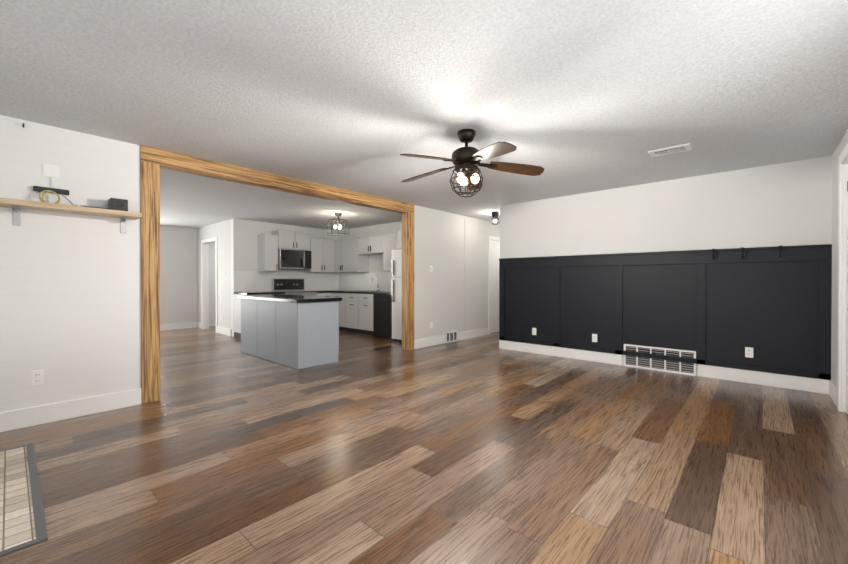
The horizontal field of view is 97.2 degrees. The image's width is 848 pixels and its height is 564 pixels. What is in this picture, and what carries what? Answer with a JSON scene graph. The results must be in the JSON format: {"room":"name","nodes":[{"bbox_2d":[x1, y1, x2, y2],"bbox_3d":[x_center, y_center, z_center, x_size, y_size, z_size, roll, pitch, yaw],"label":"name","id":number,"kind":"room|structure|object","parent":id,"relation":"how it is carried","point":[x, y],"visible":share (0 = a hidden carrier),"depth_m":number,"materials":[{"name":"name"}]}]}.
{"room":"living room","nodes":[
{"label":"living room","id":0,"kind":"room"},
{"bbox_2d":[0,115,140,412],"bbox_3d":[-3.539,-0.063,2.657,0.120,2.440,2.450,0,0,42],"label":"wall","id":1,"kind":"structure","parent":0,"point":[70,304],"depth_m":3.16,"materials":[{"name":"white paint"}]},
{"bbox_2d":[31,370,43,385],"bbox_3d":[-3.127,0.775,3.024,0.008,0.115,0.070,0,0,42],"label":"outlet","id":2,"kind":"object","parent":1,"relation":"attached to","point":[37,377],"visible":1,"depth_m":3.02,"materials":[{"name":"white plastic"}]},
{"bbox_2d":[43,163,58,177],"bbox_3d":[-3.071,-0.915,3.079,0.006,0.100,0.095,0,0,42],"label":"outlet","id":3,"kind":"object","parent":1,"relation":"attached to","point":[49,170],"visible":1,"depth_m":3.07,"materials":[{"name":"white plastic"}]},
{"bbox_2d":[33,186,68,194],"bbox_3d":[-3.060,-0.750,3.070,0.034,0.040,0.210,0,0,42],"label":"power strip","id":4,"kind":"object","parent":1,"relation":"attached to","point":[57,191],"visible":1,"depth_m":3.06,"materials":[{"name":"black plastic"}]},
{"bbox_2d":[0,198,141,232],"bbox_3d":[-2.915,-0.533,3.102,0.209,0.175,0.890,0,0,42],"label":"shelf board","id":5,"kind":"object","parent":1,"relation":"attached to","point":[16,205],"visible":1,"depth_m":3.02,"materials":[{"name":"brown wood"}]},
{"bbox_2d":[33,177,76,205],"bbox_3d":[-3.019,-0.744,3.062,0.093,0.244,0.258,0,0,42],"label":"cable","id":6,"kind":"object","parent":5,"relation":"on","point":[59,198],"visible":0.69,"depth_m":3.03,"materials":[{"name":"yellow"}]},
{"bbox_2d":[81,198,127,210],"bbox_3d":[-2.787,-0.677,3.255,0.136,0.109,0.310,0,0,42],"label":"router","id":7,"kind":"object","parent":5,"relation":"on","point":[117,204],"visible":0.54,"depth_m":3.27,"materials":[{"name":"black plastic"}]},
{"bbox_2d":[160,226,195,323],"bbox_3d":[-6.286,-0.094,8.470,0.120,2.440,7.420,0,0,42],"label":"wall","id":8,"kind":"structure","parent":0,"point":[180,274],"depth_m":8.87,"materials":[{"name":"white paint"}]},
{"bbox_2d":[160,322,195,329],"bbox_3d":[-7.088,1.056,7.482,0.019,0.150,4.570,0,0,42],"label":"baseboard","id":9,"kind":"structure","parent":8,"relation":"attached to","point":[173,326],"depth_m":8.86,"materials":[{"name":"white wood"}]},
{"bbox_2d":[196,220,227,327],"bbox_3d":[-4.757,-0.094,8.534,2.070,2.440,0.120,0,0,42],"label":"wall","id":10,"kind":"structure","parent":0,"point":[220,230],"depth_m":8.58,"materials":[{"name":"white paint"}]},
{"bbox_2d":[196,322,200,328],"bbox_3d":[-5.445,1.048,9.068,0.280,0.150,0.016,0,0,42],"label":"baseboard","id":11,"kind":"structure","parent":10,"relation":"attached to","point":[198,324],"depth_m":9.10,"materials":[{"name":"white wood"}]},
{"bbox_2d":[201,237,217,332],"bbox_3d":[-4.919,0.063,8.668,1.000,2.125,0.138,0,0,42],"label":"door frame","id":12,"kind":"structure","parent":10,"relation":"attached to","point":[204,284],"depth_m":8.93,"materials":[{"name":"white wood"}]},
{"bbox_2d":[217,326,230,335],"bbox_3d":[-4.300,1.054,8.038,0.740,0.150,0.016,0,0,42],"label":"baseboard","id":13,"kind":"structure","parent":10,"relation":"attached to","point":[226,331],"depth_m":8.00,"materials":[{"name":"white wood"}]},
{"bbox_2d":[228,218,339,336],"bbox_3d":[-3.116,-0.095,8.706,0.120,2.440,2.570,0,0,42],"label":"wall","id":14,"kind":"structure","parent":0,"point":[242,234],"depth_m":7.90,"materials":[{"name":"white paint"}]},
{"bbox_2d":[258,234,277,273],"bbox_3d":[-3.370,-0.622,8.074,0.337,0.780,0.295,0,0,42],"label":"upper cabinet","id":15,"kind":"object","parent":14,"relation":"attached to","point":[267,243],"depth_m":7.96,"materials":[{"name":"grey wood"}]},
{"bbox_2d":[271,230,309,249],"bbox_3d":[-3.010,-0.926,8.472,0.337,0.395,0.770,0,0,42],"label":"upper cabinet","id":16,"kind":"object","parent":14,"relation":"attached to","point":[286,239],"depth_m":8.31,"materials":[{"name":"grey wood"}]},
{"bbox_2d":[278,249,310,269],"bbox_3d":[-2.974,-0.504,8.441,0.435,0.436,0.760,0,0,42],"label":"over-the-range microwave","id":17,"kind":"object","parent":16,"relation":"attached to","point":[290,259],"visible":0.88,"depth_m":8.28,"materials":[{"name":"silver metal"}]},
{"bbox_2d":[302,238,333,273],"bbox_3d":[-2.528,-0.627,9.009,0.337,0.780,0.662,0,0,42],"label":"upper cabinet","id":18,"kind":"object","parent":14,"relation":"attached to","point":[322,251],"depth_m":8.88,"materials":[{"name":"grey wood"}]},
{"bbox_2d":[340,222,401,271],"bbox_3d":[-1.641,-0.098,9.201,5.810,2.440,0.120,0,0,42],"label":"wall","id":19,"kind":"structure","parent":0,"point":[375,261],"depth_m":8.67,"materials":[{"name":"white paint"}]},
{"bbox_2d":[334,238,369,273],"bbox_3d":[-1.866,-0.627,9.089,1.216,0.780,0.338,0,0,42],"label":"upper cabinet","id":20,"kind":"object","parent":19,"relation":"attached to","point":[340,268],"depth_m":8.80,"materials":[{"name":"grey wood"}]},
{"bbox_2d":[358,236,381,253],"bbox_3d":[-1.086,-0.813,8.387,0.880,0.360,0.338,0,0,42],"label":"upper cabinet","id":21,"kind":"object","parent":19,"relation":"attached to","point":[365,245],"depth_m":8.27,"materials":[{"name":"grey wood"}]},
{"bbox_2d":[382,234,397,273],"bbox_3d":[-0.490,-0.621,7.851,0.725,0.780,0.338,0,0,42],"label":"upper cabinet","id":22,"kind":"object","parent":19,"relation":"attached to","point":[389,242],"depth_m":7.85,"materials":[{"name":"grey wood"}]},
{"bbox_2d":[398,230,401,248],"bbox_3d":[-0.031,-0.832,7.250,0.750,0.350,0.618,0,0,42],"label":"upper cabinet","id":23,"kind":"object","parent":19,"relation":"attached to","point":[399,231],"depth_m":7.23,"materials":[{"name":"grey wood"}]},
{"bbox_2d":[0,326,847,563],"bbox_3d":[-1.317,1.170,5.837,11.400,0.060,10.500,0,0,42],"label":"floor","id":24,"kind":"structure","parent":0,"point":[373,449],"depth_m":2.36,"materials":[{"name":"wood"}]},
{"bbox_2d":[0,443,47,557],"bbox_3d":[-2.780,1.158,1.579,1.480,0.009,1.608,0,0,42],"label":"hearth","id":25,"kind":"object","parent":24,"relation":"on","point":[22,522],"visible":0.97,"depth_m":1.96,"materials":[{"name":"beige tile"}]},
{"bbox_2d":[0,388,140,431],"bbox_3d":[-3.449,1.082,2.663,0.016,0.150,2.330,0,0,42],"label":"baseboard","id":26,"kind":"structure","parent":24,"relation":"on","point":[30,416],"depth_m":3.14,"materials":[{"name":"white wood"}]},
{"bbox_2d":[140,161,159,403],"bbox_3d":[-2.670,0.007,3.624,0.156,2.290,0.150,0,0,42],"label":"post","id":27,"kind":"object","parent":24,"relation":"on","point":[150,266],"visible":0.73,"depth_m":3.57,"materials":[{"name":"brown wood"}]},
{"bbox_2d":[234,294,265,337],"bbox_3d":[-3.565,0.690,7.656,0.614,0.880,0.396,0,0,42],"label":"base cabinet","id":28,"kind":"object","parent":24,"relation":"on","point":[237,301],"depth_m":7.59,"materials":[{"name":"grey wood"}]},
{"bbox_2d":[234,290,284,293],"bbox_3d":[-3.427,0.230,7.795,0.631,0.040,0.792,0,0,42],"label":"countertop","id":29,"kind":"structure","parent":28,"relation":"on","point":[235,291],"depth_m":7.74,"materials":[{"name":"black stone"}]},
{"bbox_2d":[241,298,338,369],"bbox_3d":[-2.085,0.703,5.717,1.797,0.875,0.671,0,0,42],"label":"kitchen island","id":30,"kind":"object","parent":24,"relation":"on","point":[298,332],"depth_m":5.19,"materials":[{"name":"light grey painted wood"},{"name":"polished black stone countertop"}]},
{"bbox_2d":[237,294,340,301],"bbox_3d":[-2.100,0.243,5.699,1.876,0.045,0.705,0,0,42],"label":"island countertop","id":31,"kind":"structure","parent":30,"relation":"on","point":[273,297],"depth_m":5.35,"materials":[{"name":"black stone"}]},
{"bbox_2d":[272,278,316,295],"bbox_3d":[-2.878,0.522,8.361,0.673,1.210,0.766,0,0,42],"label":"range oven","id":32,"kind":"object","parent":24,"relation":"on","point":[291,286],"visible":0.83,"depth_m":8.43,"materials":[{"name":"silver metal"}]},
{"bbox_2d":[305,290,329,296],"bbox_3d":[-2.479,0.684,8.864,0.614,0.880,0.501,0,0,42],"label":"base cabinet","id":33,"kind":"object","parent":24,"relation":"on","point":[322,295],"depth_m":8.62,"materials":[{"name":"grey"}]},
{"bbox_2d":[314,290,329,293],"bbox_3d":[-2.305,0.223,9.042,0.631,0.040,1.002,0,0,42],"label":"countertop","id":34,"kind":"structure","parent":33,"relation":"on","point":[318,291],"depth_m":8.63,"materials":[{"name":"black stone"}]},
{"bbox_2d":[346,294,357,332],"bbox_3d":[-1.385,0.686,8.477,0.485,0.880,0.615,0,0,42],"label":"base cabinet","id":35,"kind":"object","parent":24,"relation":"on","point":[351,299],"depth_m":8.26,"materials":[{"name":"grey wood"}]},
{"bbox_2d":[358,294,391,334],"bbox_3d":[-1.025,0.688,8.153,0.485,0.880,0.615,0,0,42],"label":"base cabinet","id":36,"kind":"object","parent":24,"relation":"on","point":[365,301],"depth_m":7.94,"materials":[{"name":"grey wood"}]},
{"bbox_2d":[330,290,391,293],"bbox_3d":[-1.133,0.227,8.236,2.190,0.040,0.632,0,0,42],"label":"countertop","id":37,"kind":"structure","parent":36,"relation":"on","point":[331,291],"depth_m":8.31,"materials":[{"name":"black stone"}]},
{"bbox_2d":[363,274,382,291],"bbox_3d":[-1.178,0.009,8.318,0.680,0.395,0.465,0,0,42],"label":"sink faucet","id":38,"kind":"object","parent":37,"relation":"on","point":[378,289],"visible":1,"depth_m":8.36,"materials":[{"name":"silver metal"}]},
{"bbox_2d":[373,294,391,338],"bbox_3d":[-0.648,0.692,7.782,0.558,0.875,0.662,0,0,42],"label":"dishwasher","id":39,"kind":"object","parent":24,"relation":"on","point":[382,315],"visible":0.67,"depth_m":7.56,"materials":[{"name":"black metal"}]},
{"bbox_2d":[392,249,401,341],"bbox_3d":[-0.099,0.258,7.179,0.750,1.750,0.822,0,0,42],"label":"refrigerator","id":40,"kind":"object","parent":24,"relation":"on","point":[397,295],"visible":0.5,"depth_m":7.06,"materials":[{"name":"white metal"}]},
{"bbox_2d":[402,212,413,350],"bbox_3d":[-0.269,-0.007,6.293,0.156,2.290,0.150,0,0,42],"label":"post","id":41,"kind":"object","parent":24,"relation":"on","point":[408,281],"visible":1,"depth_m":6.23,"materials":[{"name":"brown wood"}]},
{"bbox_2d":[0,0,847,230],"bbox_3d":[-1.317,-1.330,5.824,11.400,0.060,10.500,0,0,42],"label":"ceiling","id":42,"kind":"structure","parent":0,"point":[572,97],"depth_m":2.49,"materials":[{"name":"white paint"}]},
{"bbox_2d":[140,145,413,212],"bbox_3d":[-1.470,-1.220,4.952,0.156,0.150,3.740,0,0,42],"label":"header beam","id":43,"kind":"structure","parent":42,"relation":"attached to","point":[176,162],"depth_m":4.36,"materials":[{"name":"brown wood"}]},
{"bbox_2d":[327,213,349,235],"bbox_3d":[-1.634,-1.103,7.118,0.440,0.406,0.440,0,0,42],"label":"pendant","id":44,"kind":"object","parent":42,"relation":"hanging from","point":[338,220],"visible":1,"depth_m":7.10,"materials":[{"name":"silver metal"}]},
{"bbox_2d":[400,129,543,196],"bbox_3d":[0.329,-1.013,3.208,1.274,0.544,1.276,0,0,42],"label":"ceiling fan","id":45,"kind":"object","parent":42,"relation":"hanging from","point":[466,160],"visible":1,"depth_m":3.16,"materials":[{"name":"brown wood"}]},
{"bbox_2d":[491,212,498,224],"bbox_3d":[1.332,-1.193,7.006,0.162,0.224,0.162,0,0,42],"label":"ceiling light fixture","id":46,"kind":"object","parent":42,"relation":"attached to","point":[494,214],"visible":0.98,"depth_m":6.96,"materials":[{"name":"black metal"}]},
{"bbox_2d":[648,143,692,156],"bbox_3d":[2.402,-1.280,3.649,0.340,0.016,0.200,0,0,42],"label":"ceiling vent","id":47,"kind":"object","parent":42,"relation":"in","point":[672,150],"visible":1,"depth_m":3.62,"materials":[{"name":"white metal"}]},
{"bbox_2d":[414,205,499,339],"bbox_3d":[1.062,-0.090,7.773,0.120,2.440,3.830,0,0,42],"label":"wall","id":48,"kind":"structure","parent":0,"point":[439,289],"depth_m":7.03,"materials":[{"name":"white paint"}]},
{"bbox_2d":[414,335,444,348],"bbox_3d":[0.109,1.061,6.618,0.016,0.150,0.830,0,0,42],"label":"baseboard","id":49,"kind":"structure","parent":48,"relation":"attached to","point":[421,343],"depth_m":6.59,"materials":[{"name":"white wood"}]},
{"bbox_2d":[445,330,457,342],"bbox_3d":[0.522,1.034,7.073,0.019,0.200,0.360,0,0,42],"label":"air vent","id":50,"kind":"object","parent":48,"relation":"in","point":[451,336],"visible":0.98,"depth_m":7.07,"materials":[{"name":"grey metal"}]},
{"bbox_2d":[464,219,464,331],"bbox_3d":[0.810,-0.163,7.400,0.004,2.290,0.024,0,0,42],"label":"wall","id":51,"kind":"structure","parent":48,"relation":"attached to","point":[464,275],"depth_m":7.39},
{"bbox_2d":[458,328,487,340],"bbox_3d":[1.019,1.056,7.629,0.016,0.150,1.090,0,0,42],"label":"baseboard","id":52,"kind":"structure","parent":48,"relation":"attached to","point":[484,331],"depth_m":7.58,"materials":[{"name":"white wood"}]},
{"bbox_2d":[488,236,499,333],"bbox_3d":[1.638,0.065,8.311,0.018,2.125,0.750,0,0,42],"label":"door frame","id":53,"kind":"structure","parent":48,"relation":"attached to","point":[490,238],"depth_m":8.05,"materials":[{"name":"white wood"}]},
{"bbox_2d":[491,240,499,332],"bbox_3d":[1.642,0.099,8.308,0.128,2.032,0.588,0,0,42],"label":"hall door","id":54,"kind":"structure","parent":48,"relation":"in","point":[495,251],"depth_m":8.28,"materials":[{"name":"white wood"}]},
{"bbox_2d":[500,156,831,375],"bbox_3d":[2.817,-0.076,5.111,3.970,2.440,0.120,0,0,42],"label":"wall","id":55,"kind":"structure","parent":0,"point":[784,204],"depth_m":4.63,"materials":[{"name":"white paint"}]},
{"bbox_2d":[500,340,621,364],"bbox_3d":[2.014,1.066,5.749,1.890,0.150,0.019,0,0,42],"label":"baseboard","id":56,"kind":"structure","parent":55,"relation":"attached to","point":[609,358],"depth_m":5.64,"materials":[{"name":"white wood"}]},
{"bbox_2d":[624,344,695,375],"bbox_3d":[3.026,0.995,4.834,0.800,0.300,0.019,0,0,42],"label":"air vent","id":57,"kind":"object","parent":55,"relation":"in","point":[685,368],"visible":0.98,"depth_m":4.81,"materials":[{"name":"grey metal"}]},
{"bbox_2d":[499,244,831,379],"bbox_3d":[2.717,0.301,5.092,3.850,1.385,0.045,0,0,42],"label":"wainscot","id":58,"kind":"structure","parent":55,"relation":"attached to","point":[725,307],"depth_m":4.63,"materials":[{"name":"black paint"}]},
{"bbox_2d":[592,334,596,341],"bbox_3d":[2.445,0.803,5.353,0.070,0.115,0.008,0,0,42],"label":"electrical outlet","id":59,"kind":"object","parent":58,"relation":"attached to","point":[594,337],"visible":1,"depth_m":5.35,"materials":[{"name":"white plastic"}]},
{"bbox_2d":[712,245,782,258],"bbox_3d":[3.621,-0.330,4.209,0.610,0.127,0.092,0,0,42],"label":"coat hooks","id":60,"kind":"object","parent":58,"relation":"attached to","point":[780,252],"visible":1,"depth_m":4.21,"materials":[{"name":"black metal"}]},
{"bbox_2d":[745,347,752,357],"bbox_3d":[3.687,0.798,4.236,0.070,0.115,0.008,0,0,42],"label":"electrical outlet","id":61,"kind":"object","parent":58,"relation":"attached to","point":[749,352],"visible":1,"depth_m":4.23,"materials":[{"name":"white plastic"}]},
{"bbox_2d":[698,364,827,393],"bbox_3d":[3.748,1.074,4.186,1.100,0.150,0.019,0,0,42],"label":"baseboard","id":62,"kind":"structure","parent":55,"relation":"attached to","point":[808,384],"depth_m":4.14,"materials":[{"name":"white wood"}]},
{"bbox_2d":[831,129,847,402],"bbox_3d":[1.787,-0.055,1.088,0.120,2.440,7.240,0,0,42],"label":"wall","id":63,"kind":"structure","parent":0,"point":[842,144],"depth_m":3.63,"materials":[{"name":"white paint"}]},
{"bbox_2d":[828,380,836,406],"bbox_3d":[3.947,1.077,3.596,0.016,0.150,0.550,0,0,42],"label":"baseboard","id":64,"kind":"structure","parent":63,"relation":"attached to","point":[832,390],"depth_m":3.62,"materials":[{"name":"white wood"}]},
{"bbox_2d":[837,143,847,412],"bbox_3d":[3.466,0.013,2.968,0.138,2.285,1.010,0,0,42],"label":"door frame","id":65,"kind":"structure","parent":63,"relation":"attached to","point":[843,210],"depth_m":3.31,"materials":[{"name":"white wood"}]},
{"bbox_2d":[845,181,847,414],"bbox_3d":[3.442,0.057,2.992,0.115,2.173,0.812,0,0,42],"label":"front door","id":66,"kind":"structure","parent":63,"relation":"in","point":[846,406],"depth_m":3.25,"materials":[{"name":"white wood"}]}
]}

